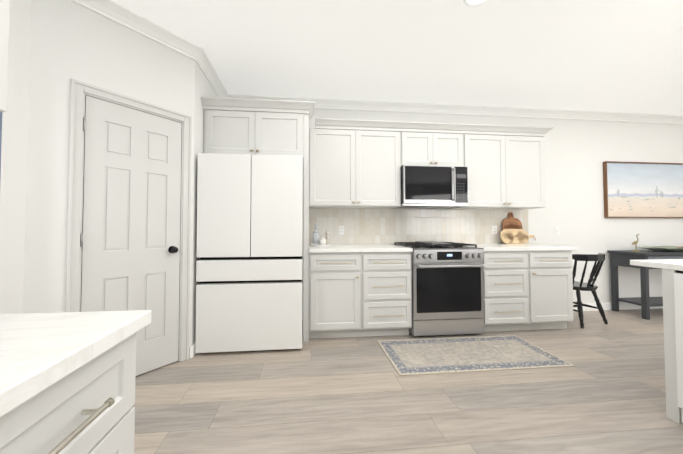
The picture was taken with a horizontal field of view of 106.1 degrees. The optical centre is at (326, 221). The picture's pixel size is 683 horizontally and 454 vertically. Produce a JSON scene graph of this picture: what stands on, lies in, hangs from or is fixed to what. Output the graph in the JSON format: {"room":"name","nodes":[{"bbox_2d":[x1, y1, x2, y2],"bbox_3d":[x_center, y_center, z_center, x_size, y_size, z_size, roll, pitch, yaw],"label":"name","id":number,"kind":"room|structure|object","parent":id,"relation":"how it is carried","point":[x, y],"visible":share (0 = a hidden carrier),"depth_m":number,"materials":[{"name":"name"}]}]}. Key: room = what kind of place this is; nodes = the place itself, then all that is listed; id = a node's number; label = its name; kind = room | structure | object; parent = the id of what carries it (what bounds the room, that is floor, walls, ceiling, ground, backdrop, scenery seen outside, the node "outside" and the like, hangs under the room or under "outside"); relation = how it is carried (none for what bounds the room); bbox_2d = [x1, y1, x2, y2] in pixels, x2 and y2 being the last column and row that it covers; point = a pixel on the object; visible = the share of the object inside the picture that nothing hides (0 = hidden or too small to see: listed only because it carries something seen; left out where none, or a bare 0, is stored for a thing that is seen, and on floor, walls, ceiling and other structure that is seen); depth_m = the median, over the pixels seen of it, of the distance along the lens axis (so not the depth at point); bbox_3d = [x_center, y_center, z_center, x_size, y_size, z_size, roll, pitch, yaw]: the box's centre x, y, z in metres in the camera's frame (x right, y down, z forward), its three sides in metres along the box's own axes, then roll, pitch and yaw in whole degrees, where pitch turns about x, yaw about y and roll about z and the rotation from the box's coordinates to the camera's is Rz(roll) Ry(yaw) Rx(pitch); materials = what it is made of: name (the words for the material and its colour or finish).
{"room":"kitchen","nodes":[
{"label":"kitchen","id":0,"kind":"room"},
{"bbox_2d":[0,112,1,176],"bbox_3d":[-3.088,-0.196,1.331,2.611,2.720,0.100,0,-1,-5],"label":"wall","id":1,"kind":"structure","parent":0,"point":[0,139],"depth_m":1.41,"materials":[{"name":"blue paint"}]},
{"bbox_2d":[0,0,30,313],"bbox_3d":[-1.844,-0.191,1.523,0.102,2.720,0.249,0,-1,-5],"label":"wall","id":2,"kind":"structure","parent":0,"point":[13,174],"depth_m":1.48,"materials":[{"name":"white paint"}]},
{"bbox_2d":[23,0,194,347],"bbox_3d":[-1.534,-0.181,1.941,0.120,2.720,0.964,-1,-2,40],"label":"wall","id":3,"kind":"structure","parent":0,"point":[69,39],"depth_m":1.65,"materials":[{"name":"white paint"}]},
{"bbox_2d":[65,78,191,375],"bbox_3d":[-1.458,0.125,1.969,0.190,2.109,0.758,-1,-2,40],"label":"door","id":4,"kind":"structure","parent":3,"relation":"attached to","point":[130,240],"depth_m":1.94,"materials":[{"name":"white paint"}]},
{"bbox_2d":[192,62,217,344],"bbox_3d":[-1.277,-0.164,2.679,0.120,2.720,0.827,0,-1,-5],"label":"wall","id":5,"kind":"structure","parent":0,"point":[203,87],"depth_m":2.34,"materials":[{"name":"white paint"}]},
{"bbox_2d":[70,0,229,97],"bbox_3d":[-1.431,-1.489,2.278,0.676,0.090,1.440,0,-1,-5],"label":"crown molding","id":6,"kind":"structure","parent":5,"relation":"attached to","point":[112,10],"depth_m":2.04,"materials":[{"name":"white paint"}]},
{"bbox_2d":[113,0,682,114],"bbox_3d":[1.494,-1.626,0.070,11.740,0.080,6.840,0,-1,-5],"label":"ceiling","id":7,"kind":"structure","parent":0,"point":[625,56],"depth_m":2.29,"materials":[{"name":"white paint"}]},
{"bbox_2d":[463,0,487,6],"bbox_3d":[1.039,-1.542,1.744,0.200,0.007,0.200,0,-1,-5],"label":"recessed light","id":8,"kind":"object","parent":7,"relation":"in","point":[471,3],"visible":1,"depth_m":1.80,"materials":[{"name":"white"}]},
{"bbox_2d":[132,308,682,453],"bbox_3d":[1.494,1.163,0.004,11.740,0.060,6.840,0,-1,-5],"label":"floor","id":9,"kind":"structure","parent":0,"point":[606,394],"depth_m":1.67,"materials":[{"name":"wood"}]},
{"bbox_2d":[0,333,135,453],"bbox_3d":[-0.758,0.699,0.385,0.608,0.884,0.450,0,-1,-5],"label":"base cabinet","id":10,"kind":"object","parent":9,"relation":"on","point":[87,408],"visible":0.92,"depth_m":0.47,"materials":[{"name":"white paint"}]},
{"bbox_2d":[0,310,150,417],"bbox_3d":[-0.610,0.205,-1.074,0.633,0.034,3.436,0,-1,-5],"label":"countertop","id":11,"kind":"structure","parent":10,"relation":"on","point":[40,352],"depth_m":0.48,"materials":[{"name":"stone"}]},
{"bbox_2d":[195,153,302,352],"bbox_3d":[-0.720,0.297,2.698,0.936,1.800,0.770,0,-1,-5],"label":"refrigerator","id":12,"kind":"object","parent":9,"relation":"on","point":[249,266],"visible":1,"depth_m":2.31,"materials":[{"name":"white metal"}]},
{"bbox_2d":[201,96,314,341],"bbox_3d":[-0.683,0.011,2.795,1.080,2.374,0.693,0,-1,-5],"label":"tall cabinet","id":13,"kind":"object","parent":9,"relation":"on","point":[253,126],"visible":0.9,"depth_m":2.53,"materials":[{"name":"white paint"}]},
{"bbox_2d":[309,252,411,338],"bbox_3d":[0.329,0.758,2.881,1.062,0.884,0.673,0,-1,-5],"label":"base cabinet","id":14,"kind":"object","parent":9,"relation":"on","point":[358,294],"visible":0.98,"depth_m":2.59,"materials":[{"name":"white paint"}]},
{"bbox_2d":[309,244,412,252],"bbox_3d":[0.328,0.299,2.902,1.062,0.034,0.653,0,-1,-5],"label":"countertop","id":15,"kind":"structure","parent":14,"relation":"on","point":[365,248],"depth_m":2.62,"materials":[{"name":"stone"}]},
{"bbox_2d":[310,224,331,246],"bbox_3d":[-0.063,0.153,2.978,0.256,0.260,0.256,0,-1,-5],"label":"tray","id":16,"kind":"object","parent":15,"relation":"on","point":[324,242],"visible":1,"depth_m":2.97,"materials":[{"name":"white ceramic"}]},
{"bbox_2d":[394,241,484,335],"bbox_3d":[1.244,0.721,2.929,0.759,0.962,0.701,0,-1,-5],"label":"range","id":17,"kind":"object","parent":9,"relation":"on","point":[447,288],"visible":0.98,"depth_m":2.65,"materials":[{"name":"silver metal"}]},
{"bbox_2d":[377,335,574,375],"bbox_3d":[1.266,1.183,2.318,1.470,0.008,0.590,0,-1,-5],"label":"rug","id":18,"kind":"object","parent":9,"relation":"on","point":[449,355],"visible":0.93,"depth_m":2.25,"materials":[{"name":"beige fabric"}]},
{"bbox_2d":[482,250,573,331],"bbox_3d":[2.150,0.762,3.049,1.058,0.884,0.673,0,-1,-5],"label":"base cabinet","id":19,"kind":"object","parent":9,"relation":"on","point":[528,290],"visible":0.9,"depth_m":2.76,"materials":[{"name":"white paint"}]},
{"bbox_2d":[469,243,576,250],"bbox_3d":[2.161,0.303,3.071,1.083,0.034,0.653,0,-1,-5],"label":"countertop","id":20,"kind":"structure","parent":19,"relation":"on","point":[513,247],"depth_m":2.77,"materials":[{"name":"stone"}]},
{"bbox_2d":[500,212,535,243],"bbox_3d":[2.487,0.083,3.368,0.469,0.418,0.116,0,-1,-5],"label":"cutting boards","id":21,"kind":"object","parent":20,"relation":"on","point":[512,232],"visible":1,"depth_m":3.34,"materials":[{"name":"brown wood"}]},
{"bbox_2d":[572,253,607,328],"bbox_3d":[3.031,0.793,3.122,0.517,0.832,0.481,0,-1,-17],"label":"chair","id":22,"kind":"object","parent":9,"relation":"on","point":[581,285],"visible":0.6,"depth_m":2.96,"materials":[{"name":"black paint"}]},
{"bbox_2d":[607,250,682,319],"bbox_3d":[4.837,0.803,3.413,1.900,0.819,0.404,0,-1,-5],"label":"console table","id":23,"kind":"object","parent":9,"relation":"on","point":[645,301],"visible":0.67,"depth_m":3.28,"materials":[{"name":"grey wood"}]},
{"bbox_2d":[632,234,640,251],"bbox_3d":[4.024,0.277,3.332,0.136,0.230,0.080,0,-1,-5],"label":"figurine","id":24,"kind":"object","parent":23,"relation":"on","point":[634,243],"visible":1,"depth_m":3.33,"materials":[{"name":"gold metal"}]},
{"bbox_2d":[639,246,682,250],"bbox_3d":[4.548,0.359,3.398,0.896,0.065,0.300,0,-1,-5],"label":"platter","id":25,"kind":"object","parent":23,"relation":"on","point":[667,248],"visible":1,"depth_m":3.33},
{"bbox_2d":[662,269,681,423],"bbox_3d":[2.694,0.720,1.268,1.280,0.884,0.664,0,-1,-5],"label":"base cabinet","id":26,"kind":"object","parent":9,"relation":"on","point":[673,411],"visible":0.75,"depth_m":1.50,"materials":[{"name":"white paint"}]},
{"bbox_2d":[630,259,682,270],"bbox_3d":[2.215,0.221,-0.410,2.595,0.034,4.240,0,-1,-5],"label":"countertop","id":27,"kind":"structure","parent":26,"relation":"on","point":[673,264],"depth_m":1.59,"materials":[{"name":"stone"}]},
{"bbox_2d":[674,270,682,422],"bbox_3d":[2.061,0.712,1.187,0.034,0.869,0.594,0,-1,-5],"label":"dishwasher","id":28,"kind":"object","parent":26,"relation":"in","point":[678,287],"visible":0.96,"depth_m":1.47,"materials":[{"name":"white"}]},
{"bbox_2d":[302,109,682,319],"bbox_3d":[2.825,-0.144,3.533,8.447,2.720,0.120,0,-1,-5],"label":"wall","id":29,"kind":"structure","parent":0,"point":[578,153],"depth_m":3.55,"materials":[{"name":"white paint"}]},
{"bbox_2d":[309,208,528,244],"bbox_3d":[1.243,0.064,3.318,2.958,0.454,0.009,0,-1,-5],"label":"tile backsplash","id":30,"kind":"structure","parent":29,"relation":"attached to","point":[392,226],"depth_m":3.30,"materials":[{"name":"beige tile"}]},
{"bbox_2d":[338,226,343,234],"bbox_3d":[0.187,0.109,3.210,0.070,0.116,0.009,0,-1,-5],"label":"electrical outlet","id":31,"kind":"object","parent":30,"relation":"attached to","point":[340,230],"visible":1,"depth_m":3.21,"materials":[{"name":"white plastic"}]},
{"bbox_2d":[492,226,496,233],"bbox_3d":[2.228,0.113,3.398,0.070,0.116,0.009,0,-1,-5],"label":"electrical outlet","id":32,"kind":"object","parent":30,"relation":"attached to","point":[494,229],"visible":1,"depth_m":3.40,"materials":[{"name":"white plastic"}]},
{"bbox_2d":[189,302,662,357],"bbox_3d":[2.567,1.145,2.596,8.889,0.100,1.637,0,-1,-5],"label":"baseboard","id":33,"kind":"structure","parent":29,"relation":"attached to","point":[605,306],"depth_m":3.52,"materials":[{"name":"white paint"}]},
{"bbox_2d":[309,118,552,209],"bbox_3d":[1.250,-0.651,3.135,2.931,0.965,0.403,0,-1,-5],"label":"upper cabinet","id":34,"kind":"object","parent":29,"relation":"attached to","point":[356,163],"visible":1,"depth_m":2.98,"materials":[{"name":"white paint"}]},
{"bbox_2d":[397,165,467,207],"bbox_3d":[1.233,-0.406,3.100,0.759,0.454,0.458,0,-1,-5],"label":"over-the-range microwave","id":35,"kind":"object","parent":34,"relation":"attached to","point":[428,186],"visible":1,"depth_m":2.91,"materials":[{"name":"silver metal"}]},
{"bbox_2d":[230,94,682,123],"bbox_3d":[2.835,-1.461,3.461,8.207,0.090,0.085,0,-1,-5],"label":"crown molding","id":36,"kind":"structure","parent":29,"relation":"attached to","point":[320,103],"depth_m":3.38,"materials":[{"name":"white paint"}]},
{"bbox_2d":[555,226,559,234],"bbox_3d":[3.144,0.125,3.489,0.070,0.116,0.013,0,-1,-5],"label":"light switch","id":37,"kind":"object","parent":29,"relation":"attached to","point":[557,230],"visible":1,"depth_m":3.49,"materials":[{"name":"white plastic"}]},
{"bbox_2d":[603,161,682,217],"bbox_3d":[4.669,-0.441,3.628,1.620,0.780,0.038,0,-1,-5],"label":"framed painting","id":38,"kind":"object","parent":29,"relation":"attached to","point":[643,190],"visible":1,"depth_m":3.61,"materials":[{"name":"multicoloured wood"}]},
{"bbox_3d":[-0.952,-0.262,-1.480,0.120,2.720,4.268,0,-1,-5],"label":"tiled wall","id":39,"kind":"structure","parent":0,"visible":0},
{"bbox_2d":[0,0,9,111],"bbox_3d":[-0.869,-0.759,0.163,0.326,0.990,0.880,0,-1,-5],"label":"upper cabinet","id":40,"kind":"object","parent":39,"relation":"attached to","point":[4,25],"visible":1,"depth_m":0.58,"materials":[{"name":"white paint"}]}
]}

